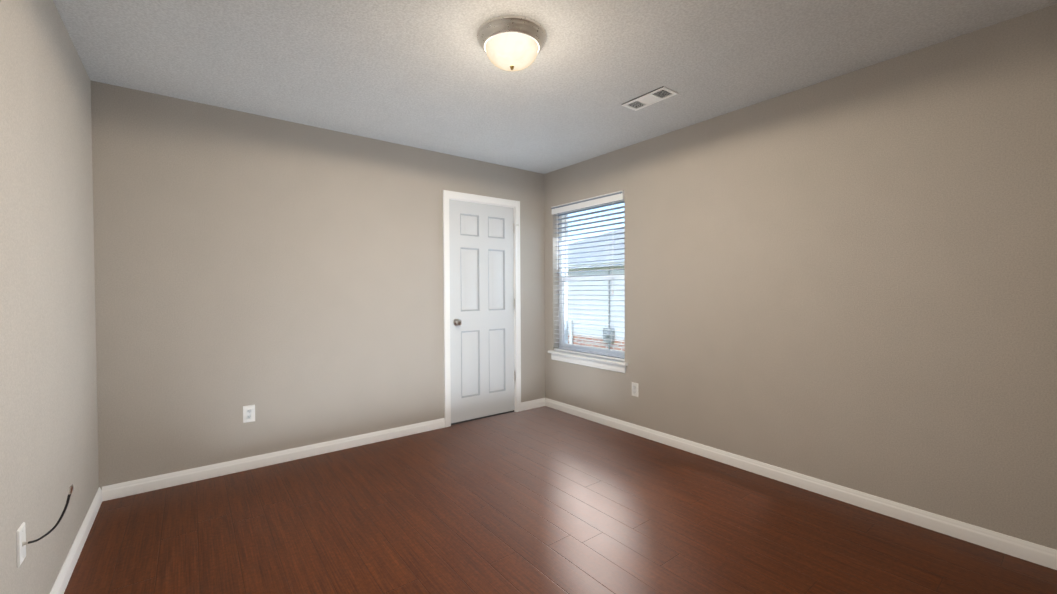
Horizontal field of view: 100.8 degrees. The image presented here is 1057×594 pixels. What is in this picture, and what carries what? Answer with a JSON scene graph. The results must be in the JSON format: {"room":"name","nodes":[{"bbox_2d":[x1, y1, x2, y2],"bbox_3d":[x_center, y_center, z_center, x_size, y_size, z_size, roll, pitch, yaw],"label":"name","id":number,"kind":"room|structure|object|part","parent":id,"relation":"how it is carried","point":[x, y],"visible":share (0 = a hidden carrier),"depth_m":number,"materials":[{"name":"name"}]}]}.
{"room":"empty bedroom","nodes":[
{"label":"empty bedroom","id":0,"kind":"room"},
{"bbox_2d":[0,0,98,593],"bbox_3d":[-1.335,-0.006,0.882,0.160,2.440,4.060,-1,1,-38],"label":"wall","id":1,"kind":"structure","parent":0,"point":[48,421],"depth_m":1.65,"materials":[{"name":"paint"}]},
{"bbox_2d":[16,483,73,567],"bbox_3d":[-1.560,0.731,1.418,0.119,0.216,0.070,-1,1,-38],"label":"cord","id":2,"kind":"object","parent":1,"relation":"attached to","point":[22,543],"visible":1,"depth_m":1.39,"materials":[{"name":"black rubber"},{"name":"white plastic"},{"name":"metal"}]},
{"bbox_2d":[50,486,105,593],"bbox_3d":[-1.309,1.170,1.017,0.014,0.083,3.900,-1,1,-38],"label":"baseboard","id":3,"kind":"structure","parent":1,"relation":"attached to","point":[59,587],"depth_m":2.02,"materials":[{"name":"white wood"}]},
{"bbox_2d":[91,81,544,489],"bbox_3d":[-1.220,-0.050,3.638,3.716,2.440,0.160,-1,1,-38],"label":"wall","id":4,"kind":"structure","parent":0,"point":[284,277],"depth_m":3.05,"materials":[{"name":"paint"}]},
{"bbox_2d":[243,405,254,422],"bbox_3d":[-1.917,0.802,3.002,0.070,0.114,0.008,-1,1,-38],"label":"outlet","id":5,"kind":"object","parent":4,"relation":"attached to","point":[248,413],"visible":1,"depth_m":3.00,"materials":[{"name":"white plastic"}]},
{"bbox_2d":[106,418,444,500],"bbox_3d":[-1.615,1.137,3.237,2.188,0.083,0.015,-1,1,-38],"label":"baseboard","id":6,"kind":"structure","parent":4,"relation":"attached to","point":[133,487],"depth_m":3.03,"materials":[{"name":"white wood"}]},
{"bbox_2d":[443,190,520,427],"bbox_3d":[-0.454,0.102,4.191,0.842,2.111,0.225,-1,1,-38],"label":"door","id":7,"kind":"structure","parent":4,"relation":"in","point":[482,306],"depth_m":4.14,"materials":[{"name":"white wood"}]},
{"bbox_2d":[521,398,545,410],"bbox_3d":[0.036,1.109,4.514,0.298,0.083,0.015,-1,1,-38],"label":"baseboard","id":8,"kind":"structure","parent":4,"relation":"attached to","point":[541,402],"depth_m":4.52,"materials":[{"name":"white wood"}]},
{"bbox_2d":[53,0,1056,173],"bbox_3d":[0.017,-1.310,2.013,3.716,0.120,4.220,-1,1,-38],"label":"ceiling","id":9,"kind":"structure","parent":0,"point":[427,75],"depth_m":2.30,"materials":[{"name":"paint"}]},
{"bbox_2d":[477,15,546,70],"bbox_3d":[-0.080,-1.172,2.105,0.335,0.158,0.335,-1,1,-38],"label":"light fixture","id":10,"kind":"object","parent":9,"relation":"attached to","point":[511,42],"visible":1,"depth_m":2.01,"materials":[{"name":"white glass"}]},
{"bbox_3d":[-0.079,-1.158,2.105,0.258,0.098,0.258,-1,1,-38],"label":"lamp shade","id":11,"kind":"part","parent":10,"relation":"part of","materials":[{"name":"white glass"}]},
{"bbox_2d":[621,86,677,110],"bbox_3d":[0.767,-1.261,2.791,0.150,0.009,0.325,-1,1,-38],"label":"ceiling vent","id":12,"kind":"object","parent":9,"relation":"in","point":[651,97],"visible":0.98,"depth_m":2.77,"materials":[{"name":"white metal"}]},
{"bbox_2d":[64,406,1056,593],"bbox_3d":[0.029,1.249,2.053,3.716,0.120,4.220,-1,1,-38],"label":"floor","id":13,"kind":"structure","parent":0,"point":[544,500],"depth_m":2.22,"materials":[{"name":"brown wood"}]},
{"bbox_2d":[544,4,1056,549],"bbox_3d":[1.478,-0.054,3.058,0.160,2.440,4.060,-1,1,-38],"label":"wall","id":14,"kind":"structure","parent":0,"point":[848,280],"depth_m":2.42,"materials":[{"name":"paint"}]},
{"bbox_2d":[548,200,627,372],"bbox_3d":[0.589,-0.137,4.174,0.217,1.574,1.015,-1,1,-38],"label":"window","id":15,"kind":"structure","parent":14,"relation":"in","point":[597,362],"depth_m":4.28,"materials":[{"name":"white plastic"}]},
{"bbox_2d":[551,190,624,360],"bbox_3d":[0.555,-0.185,4.150,0.088,1.471,0.932,-1,1,-38],"label":"window blinds","id":16,"kind":"object","parent":15,"relation":"attached to","point":[601,200],"visible":0.81,"depth_m":4.10,"materials":[{"name":"white plastic"}]},
{"bbox_2d":[632,382,637,396],"bbox_3d":[0.897,0.781,3.689,0.008,0.114,0.070,-1,1,-38],"label":"outlet","id":17,"kind":"object","parent":14,"relation":"attached to","point":[634,389],"visible":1,"depth_m":3.68,"materials":[{"name":"white plastic"}]},
{"bbox_2d":[546,398,1056,569],"bbox_3d":[1.366,1.125,3.086,0.014,0.083,3.900,-1,1,-38],"label":"baseboard","id":18,"kind":"structure","parent":14,"relation":"attached to","point":[1017,547],"depth_m":2.47,"materials":[{"name":"white wood"}]},
{"label":"outside","id":19,"kind":"structure","parent":0,"visible":0},
{"bbox_2d":[568,229,624,350],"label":"window","id":20,"kind":"structure","parent":19,"point":[600,327],"depth_m":10.24,"materials":[{"name":"white"}]}
]}

